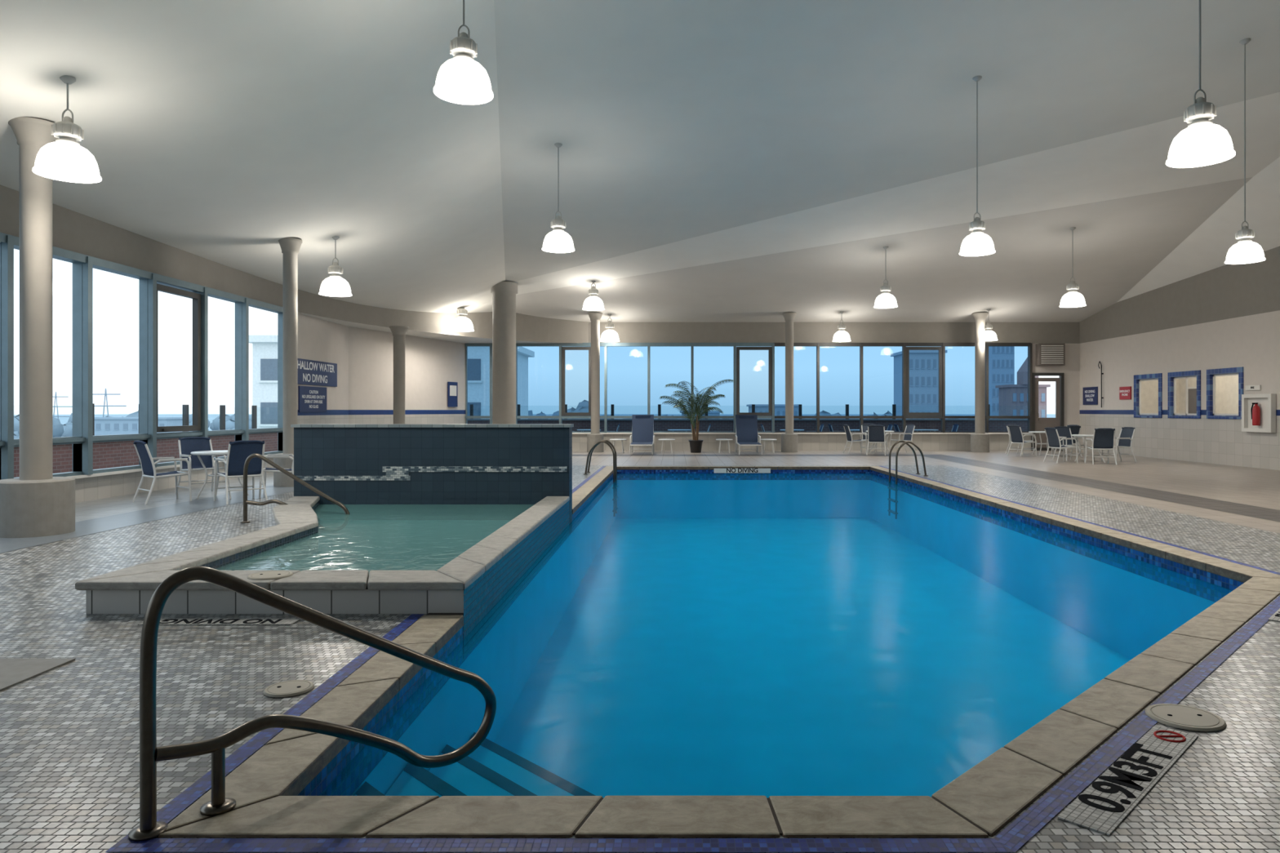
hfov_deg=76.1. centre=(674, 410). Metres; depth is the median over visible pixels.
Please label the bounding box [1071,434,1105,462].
round table
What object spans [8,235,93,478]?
frame
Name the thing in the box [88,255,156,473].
frame
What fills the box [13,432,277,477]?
terrace parapet
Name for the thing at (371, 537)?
water
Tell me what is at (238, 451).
dining chair
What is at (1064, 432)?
dining chair
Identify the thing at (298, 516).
coping
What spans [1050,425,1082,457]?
dining chair
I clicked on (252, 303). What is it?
frame
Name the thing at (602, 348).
pane
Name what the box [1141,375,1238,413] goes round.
wall
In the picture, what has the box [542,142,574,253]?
pendant lamp
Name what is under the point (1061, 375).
door
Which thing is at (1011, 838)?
trim
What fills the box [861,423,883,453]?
dining chair
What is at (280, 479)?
pedestal
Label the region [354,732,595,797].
steps
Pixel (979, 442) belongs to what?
pedestal
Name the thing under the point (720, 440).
side table
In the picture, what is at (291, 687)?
lid
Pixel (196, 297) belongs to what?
window
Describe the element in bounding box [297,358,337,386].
warning sign
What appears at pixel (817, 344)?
frame
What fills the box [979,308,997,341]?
pendant lamp
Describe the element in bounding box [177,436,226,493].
dining chair
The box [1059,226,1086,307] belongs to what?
pendant lamp
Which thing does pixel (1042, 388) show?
building
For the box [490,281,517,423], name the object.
column
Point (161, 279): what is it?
frame
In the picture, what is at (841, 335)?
pendant lamp
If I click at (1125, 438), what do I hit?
dining chair
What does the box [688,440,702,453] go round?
pot
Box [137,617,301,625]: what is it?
no diving marking
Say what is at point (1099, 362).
pole
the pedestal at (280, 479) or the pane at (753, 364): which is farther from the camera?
the pane at (753, 364)
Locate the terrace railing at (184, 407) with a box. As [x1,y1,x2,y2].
[93,403,257,435]
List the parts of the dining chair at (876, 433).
sling seat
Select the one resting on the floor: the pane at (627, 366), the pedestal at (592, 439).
the pedestal at (592, 439)
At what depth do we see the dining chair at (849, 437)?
26.42 m
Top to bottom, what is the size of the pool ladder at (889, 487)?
1.649 m
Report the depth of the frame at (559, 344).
28.50 m
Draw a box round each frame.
[0,232,13,479]
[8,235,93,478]
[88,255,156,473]
[153,272,208,466]
[205,286,248,460]
[247,297,283,454]
[465,342,492,423]
[515,342,516,423]
[516,342,561,423]
[561,342,591,432]
[600,342,606,432]
[606,342,649,432]
[649,342,693,432]
[693,342,736,432]
[736,342,774,432]
[774,342,819,432]
[819,342,862,432]
[862,342,906,432]
[906,342,945,432]
[945,342,988,432]
[988,342,1032,432]
[1187,386,1196,413]
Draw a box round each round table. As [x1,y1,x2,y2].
[190,449,248,498]
[866,430,893,453]
[1028,431,1057,455]
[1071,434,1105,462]
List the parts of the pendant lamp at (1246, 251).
lamp shade, cord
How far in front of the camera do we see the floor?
4.64 m
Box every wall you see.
[0,184,348,502]
[85,501,568,658]
[223,265,588,343]
[290,423,573,534]
[348,326,465,423]
[572,322,1079,450]
[1080,246,1279,470]
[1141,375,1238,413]
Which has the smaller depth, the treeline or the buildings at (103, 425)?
the buildings at (103, 425)
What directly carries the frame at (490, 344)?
attached to the wall at (1067, 333)
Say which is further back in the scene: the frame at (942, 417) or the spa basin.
the frame at (942, 417)
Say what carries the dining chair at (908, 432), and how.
on the floor
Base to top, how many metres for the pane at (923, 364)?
3.130 m
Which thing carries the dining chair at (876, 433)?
on the floor
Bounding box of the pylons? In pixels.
[53,388,126,418]
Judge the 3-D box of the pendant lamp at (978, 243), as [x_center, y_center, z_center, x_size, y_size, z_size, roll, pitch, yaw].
[4.712,-3.820,12.700,0.530,2.737,0.530,0,0,0]
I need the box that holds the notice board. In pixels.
[447,382,457,406]
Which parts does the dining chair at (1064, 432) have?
sling seat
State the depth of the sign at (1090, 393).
27.75 m
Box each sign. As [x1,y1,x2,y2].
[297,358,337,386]
[297,386,326,412]
[1083,386,1097,404]
[1119,386,1131,399]
[1245,385,1261,390]
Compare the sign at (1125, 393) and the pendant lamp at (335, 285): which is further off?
the sign at (1125, 393)
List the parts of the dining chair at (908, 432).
sling seat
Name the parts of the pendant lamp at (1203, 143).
cord, lamp shade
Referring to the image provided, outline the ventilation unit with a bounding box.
[1035,343,1065,365]
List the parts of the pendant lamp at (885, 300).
lamp shade, cord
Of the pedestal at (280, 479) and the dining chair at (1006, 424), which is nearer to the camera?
the pedestal at (280, 479)
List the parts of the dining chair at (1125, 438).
sling seat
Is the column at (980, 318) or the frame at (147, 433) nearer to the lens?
the frame at (147, 433)
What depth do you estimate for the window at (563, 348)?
28.50 m
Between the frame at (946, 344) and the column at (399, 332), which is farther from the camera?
the frame at (946, 344)
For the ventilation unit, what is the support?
attached to the wall at (1067, 333)
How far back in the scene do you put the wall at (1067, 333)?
28.60 m
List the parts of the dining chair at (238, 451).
sling seat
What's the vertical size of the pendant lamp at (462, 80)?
1.954 m
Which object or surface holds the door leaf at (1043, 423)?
attached to the door at (1061, 375)
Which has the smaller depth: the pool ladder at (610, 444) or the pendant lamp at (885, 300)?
the pool ladder at (610, 444)
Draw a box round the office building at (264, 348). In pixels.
[248,335,277,428]
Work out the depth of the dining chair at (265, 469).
13.31 m
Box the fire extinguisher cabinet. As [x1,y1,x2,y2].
[1241,393,1275,432]
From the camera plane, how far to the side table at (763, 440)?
26.75 m
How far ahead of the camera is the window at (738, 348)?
28.50 m
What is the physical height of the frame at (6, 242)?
3.350 m
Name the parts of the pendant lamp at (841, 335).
lamp shade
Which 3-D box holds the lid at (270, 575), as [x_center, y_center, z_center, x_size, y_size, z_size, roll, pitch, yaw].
[-2.860,1.165,5.780,0.294,0.014,0.294,0,0,0]
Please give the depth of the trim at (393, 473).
11.19 m
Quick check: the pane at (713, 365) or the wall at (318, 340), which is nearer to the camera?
the wall at (318, 340)
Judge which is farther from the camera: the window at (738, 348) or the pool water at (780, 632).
the window at (738, 348)
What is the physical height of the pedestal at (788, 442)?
0.620 m
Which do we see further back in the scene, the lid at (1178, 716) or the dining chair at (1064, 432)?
the dining chair at (1064, 432)
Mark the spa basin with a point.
(230, 559)
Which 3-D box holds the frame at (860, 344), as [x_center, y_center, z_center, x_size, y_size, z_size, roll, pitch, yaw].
[5.810,-0.795,28.570,1.560,3.150,0.180,0,0,0]
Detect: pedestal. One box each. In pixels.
[0,476,75,537]
[273,456,293,487]
[586,433,603,452]
[781,433,797,452]
[970,433,989,452]
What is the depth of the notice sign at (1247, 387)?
19.96 m
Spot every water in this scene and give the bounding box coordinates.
[216,504,533,573]
[297,469,1243,797]
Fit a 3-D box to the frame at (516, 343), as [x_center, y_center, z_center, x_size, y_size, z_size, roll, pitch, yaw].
[-5.955,-0.795,28.570,0.890,3.150,0.180,0,0,0]
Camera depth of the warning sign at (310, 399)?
20.43 m
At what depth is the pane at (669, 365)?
28.60 m
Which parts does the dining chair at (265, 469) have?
sling seat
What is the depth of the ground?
4061.41 m
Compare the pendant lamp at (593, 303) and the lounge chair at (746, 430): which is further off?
the lounge chair at (746, 430)
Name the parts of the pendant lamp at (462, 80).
lamp shade, cord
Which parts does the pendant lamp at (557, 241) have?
lamp shade, cord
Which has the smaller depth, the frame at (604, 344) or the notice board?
the notice board
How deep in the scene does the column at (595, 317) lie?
27.37 m
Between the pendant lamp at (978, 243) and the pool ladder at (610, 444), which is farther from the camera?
the pool ladder at (610, 444)
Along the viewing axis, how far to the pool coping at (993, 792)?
3.03 m
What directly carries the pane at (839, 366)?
in the frame at (860, 344)
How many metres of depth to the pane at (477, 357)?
28.60 m
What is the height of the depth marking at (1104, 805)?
0.012 m
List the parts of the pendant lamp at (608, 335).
lamp shade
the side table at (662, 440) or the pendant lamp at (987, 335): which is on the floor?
the side table at (662, 440)
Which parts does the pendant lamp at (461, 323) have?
lamp shade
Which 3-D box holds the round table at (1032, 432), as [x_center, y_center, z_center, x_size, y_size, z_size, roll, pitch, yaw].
[11.600,1.034,25.600,0.900,0.747,0.900,0,0,0]
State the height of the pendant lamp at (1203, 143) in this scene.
3.244 m
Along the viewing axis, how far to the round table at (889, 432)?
26.38 m
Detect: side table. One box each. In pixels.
[609,439,626,453]
[657,439,675,453]
[715,439,733,453]
[760,439,777,453]
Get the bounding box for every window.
[156,283,200,432]
[561,346,591,415]
[736,346,772,415]
[906,346,942,415]
[1133,373,1162,417]
[1168,369,1200,418]
[1206,366,1243,418]
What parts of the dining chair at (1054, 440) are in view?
sling seat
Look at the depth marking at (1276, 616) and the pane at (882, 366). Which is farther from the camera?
the pane at (882, 366)
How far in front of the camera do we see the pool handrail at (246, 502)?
10.16 m
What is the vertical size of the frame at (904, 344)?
3.150 m
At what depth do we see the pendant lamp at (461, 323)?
24.82 m
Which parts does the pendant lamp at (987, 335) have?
lamp shade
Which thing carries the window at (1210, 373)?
in the wall at (1227, 316)
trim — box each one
[105,466,1279,852]
[164,466,1210,835]
[294,466,567,480]
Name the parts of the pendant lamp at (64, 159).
lamp shade, cord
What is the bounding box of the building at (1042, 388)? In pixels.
[1035,375,1050,417]
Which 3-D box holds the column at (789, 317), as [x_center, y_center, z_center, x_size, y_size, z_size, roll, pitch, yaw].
[3.880,-0.940,27.500,0.462,4.680,0.462,0,0,0]
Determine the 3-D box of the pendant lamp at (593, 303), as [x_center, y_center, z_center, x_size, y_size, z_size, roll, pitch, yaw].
[-2.376,-3.398,24.000,0.650,0.843,0.650,0,0,0]
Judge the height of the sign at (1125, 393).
0.400 m
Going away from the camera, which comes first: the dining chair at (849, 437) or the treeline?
the dining chair at (849, 437)
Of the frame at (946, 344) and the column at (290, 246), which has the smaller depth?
the column at (290, 246)
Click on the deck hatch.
(13, 671)
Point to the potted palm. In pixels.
(695, 445)
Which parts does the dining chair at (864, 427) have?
sling seat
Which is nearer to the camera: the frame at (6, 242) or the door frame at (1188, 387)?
the frame at (6, 242)
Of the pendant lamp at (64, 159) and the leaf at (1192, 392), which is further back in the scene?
the leaf at (1192, 392)
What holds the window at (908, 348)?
in the wall at (1067, 333)
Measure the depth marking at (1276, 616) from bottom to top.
0.007 m
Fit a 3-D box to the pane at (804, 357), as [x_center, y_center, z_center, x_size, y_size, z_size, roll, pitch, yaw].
[4.245,-0.785,28.600,1.570,3.130,0.001,0,0,0]
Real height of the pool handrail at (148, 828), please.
0.974 m
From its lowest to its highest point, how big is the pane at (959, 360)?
3.130 m
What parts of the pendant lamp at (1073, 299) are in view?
cord, lamp shade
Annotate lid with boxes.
[247,570,293,580]
[263,680,314,697]
[1145,703,1226,731]
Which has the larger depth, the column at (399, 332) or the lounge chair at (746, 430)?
the lounge chair at (746, 430)
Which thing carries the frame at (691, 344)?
attached to the wall at (1067, 333)
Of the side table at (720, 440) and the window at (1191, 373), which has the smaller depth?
the window at (1191, 373)
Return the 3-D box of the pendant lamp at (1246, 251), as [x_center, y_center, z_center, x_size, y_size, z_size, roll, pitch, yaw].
[8.318,-3.791,11.900,0.490,3.225,0.490,0,0,0]
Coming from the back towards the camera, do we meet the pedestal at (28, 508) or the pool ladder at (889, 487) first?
the pool ladder at (889, 487)
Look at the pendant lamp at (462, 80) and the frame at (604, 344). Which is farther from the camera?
the frame at (604, 344)
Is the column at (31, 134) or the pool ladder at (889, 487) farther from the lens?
the pool ladder at (889, 487)
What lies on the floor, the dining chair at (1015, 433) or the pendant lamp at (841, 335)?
the dining chair at (1015, 433)
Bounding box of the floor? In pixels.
[0,450,1279,852]
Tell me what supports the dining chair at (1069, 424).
on the floor
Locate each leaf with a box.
[1035,377,1060,448]
[1188,388,1196,413]
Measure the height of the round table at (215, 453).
0.747 m
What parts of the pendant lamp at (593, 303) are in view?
lamp shade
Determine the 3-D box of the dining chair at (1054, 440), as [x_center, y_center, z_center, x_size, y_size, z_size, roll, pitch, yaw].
[10.425,0.929,22.046,0.649,0.953,0.592,0,0,-10]
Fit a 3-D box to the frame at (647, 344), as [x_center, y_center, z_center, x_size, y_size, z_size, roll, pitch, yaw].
[-1.625,-0.795,28.570,1.550,3.150,0.180,0,0,0]
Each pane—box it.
[466,346,489,423]
[517,346,559,423]
[561,346,591,431]
[600,346,604,431]
[607,346,647,431]
[649,346,690,431]
[693,346,733,431]
[736,346,771,431]
[774,346,816,431]
[819,346,859,431]
[862,346,902,431]
[906,346,941,431]
[945,346,974,431]
[988,346,1028,431]
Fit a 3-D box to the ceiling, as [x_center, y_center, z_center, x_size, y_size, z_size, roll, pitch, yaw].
[2.600,-4.807,12.300,23.400,4.222,32.800,0,0,0]
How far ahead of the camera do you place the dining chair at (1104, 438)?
21.11 m
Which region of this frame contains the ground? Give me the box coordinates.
[13,413,1055,431]
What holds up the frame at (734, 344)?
attached to the wall at (1067, 333)
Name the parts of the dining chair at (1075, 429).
sling seat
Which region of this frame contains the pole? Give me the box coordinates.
[1097,361,1103,407]
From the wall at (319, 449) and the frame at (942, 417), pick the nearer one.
the wall at (319, 449)
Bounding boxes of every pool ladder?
[582,440,617,516]
[887,440,928,519]
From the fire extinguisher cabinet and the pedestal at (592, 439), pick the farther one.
the pedestal at (592, 439)
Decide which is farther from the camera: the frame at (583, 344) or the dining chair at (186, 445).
the frame at (583, 344)
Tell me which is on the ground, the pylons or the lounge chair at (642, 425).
the pylons
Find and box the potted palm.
[659,379,733,453]
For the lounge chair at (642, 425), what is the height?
1.267 m
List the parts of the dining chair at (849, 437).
sling seat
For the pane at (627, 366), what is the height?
3.130 m
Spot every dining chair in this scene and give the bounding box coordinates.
[132,440,191,505]
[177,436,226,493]
[213,440,267,504]
[258,453,293,497]
[843,424,866,453]
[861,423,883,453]
[866,425,887,455]
[889,424,915,453]
[1005,424,1034,453]
[1006,425,1036,456]
[1043,426,1078,462]
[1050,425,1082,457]
[1052,426,1084,461]
[1053,424,1079,451]
[1084,427,1117,465]
[1101,426,1136,462]
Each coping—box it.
[75,496,569,590]
[158,466,1279,837]
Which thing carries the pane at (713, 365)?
in the frame at (734, 344)
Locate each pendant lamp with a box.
[32,75,102,183]
[318,235,351,297]
[433,0,493,104]
[449,306,474,331]
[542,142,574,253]
[582,280,604,311]
[600,313,619,342]
[832,311,850,342]
[873,246,897,308]
[959,75,995,256]
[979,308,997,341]
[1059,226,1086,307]
[1165,0,1235,168]
[1224,38,1265,264]
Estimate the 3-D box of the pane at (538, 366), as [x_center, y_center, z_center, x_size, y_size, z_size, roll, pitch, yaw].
[-4.765,-0.785,28.600,1.570,3.130,0.001,0,0,0]
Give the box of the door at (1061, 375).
[1031,373,1064,450]
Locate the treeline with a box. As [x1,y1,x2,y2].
[13,409,251,439]
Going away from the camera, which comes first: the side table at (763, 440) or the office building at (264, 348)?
the side table at (763, 440)
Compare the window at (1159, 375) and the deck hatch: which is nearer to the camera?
the deck hatch
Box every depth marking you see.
[1057,725,1198,835]
[1267,608,1279,621]
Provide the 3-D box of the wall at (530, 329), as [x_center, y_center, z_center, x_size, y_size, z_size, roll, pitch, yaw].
[-7.767,-2.835,23.407,3.847,0.969,13.533,0,0,27]
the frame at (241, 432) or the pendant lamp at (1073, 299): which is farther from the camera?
the pendant lamp at (1073, 299)
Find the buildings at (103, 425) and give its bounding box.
[94,417,191,435]
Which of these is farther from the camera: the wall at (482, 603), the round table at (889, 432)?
the round table at (889, 432)
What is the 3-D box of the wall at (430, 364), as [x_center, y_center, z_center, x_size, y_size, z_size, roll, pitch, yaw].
[-8.200,-0.724,25.700,0.001,4.248,6.073,0,0,17]
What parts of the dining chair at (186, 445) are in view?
sling seat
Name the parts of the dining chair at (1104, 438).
sling seat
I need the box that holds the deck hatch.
[0,657,75,690]
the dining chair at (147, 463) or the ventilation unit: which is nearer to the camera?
the dining chair at (147, 463)
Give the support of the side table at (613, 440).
on the floor
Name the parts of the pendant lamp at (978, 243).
lamp shade, cord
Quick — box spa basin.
[199,499,541,589]
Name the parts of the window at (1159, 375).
sash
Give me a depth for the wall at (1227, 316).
22.27 m
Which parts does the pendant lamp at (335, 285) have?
lamp shade, cord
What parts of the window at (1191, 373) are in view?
sash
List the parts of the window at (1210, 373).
sash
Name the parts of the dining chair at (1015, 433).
sling seat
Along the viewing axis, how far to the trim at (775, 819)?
2.86 m
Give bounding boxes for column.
[8,116,58,479]
[278,237,302,454]
[389,325,408,423]
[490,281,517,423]
[587,312,602,434]
[782,312,796,434]
[971,312,988,434]
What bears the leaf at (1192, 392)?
attached to the wall at (1227, 386)
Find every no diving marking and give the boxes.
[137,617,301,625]
[714,467,770,473]
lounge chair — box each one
[629,414,654,454]
[734,414,762,454]
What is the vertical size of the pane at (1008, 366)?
3.130 m
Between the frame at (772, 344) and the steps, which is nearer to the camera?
the steps
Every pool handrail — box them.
[128,566,496,841]
[240,453,349,523]
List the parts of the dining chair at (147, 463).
sling seat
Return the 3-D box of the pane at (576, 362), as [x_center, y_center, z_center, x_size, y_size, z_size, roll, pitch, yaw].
[-3.405,-0.785,28.600,1.150,3.130,0.001,0,0,0]
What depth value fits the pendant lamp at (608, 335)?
27.45 m
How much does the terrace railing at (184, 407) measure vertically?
0.870 m
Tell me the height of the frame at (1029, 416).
3.150 m
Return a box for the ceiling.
[0,0,1279,322]

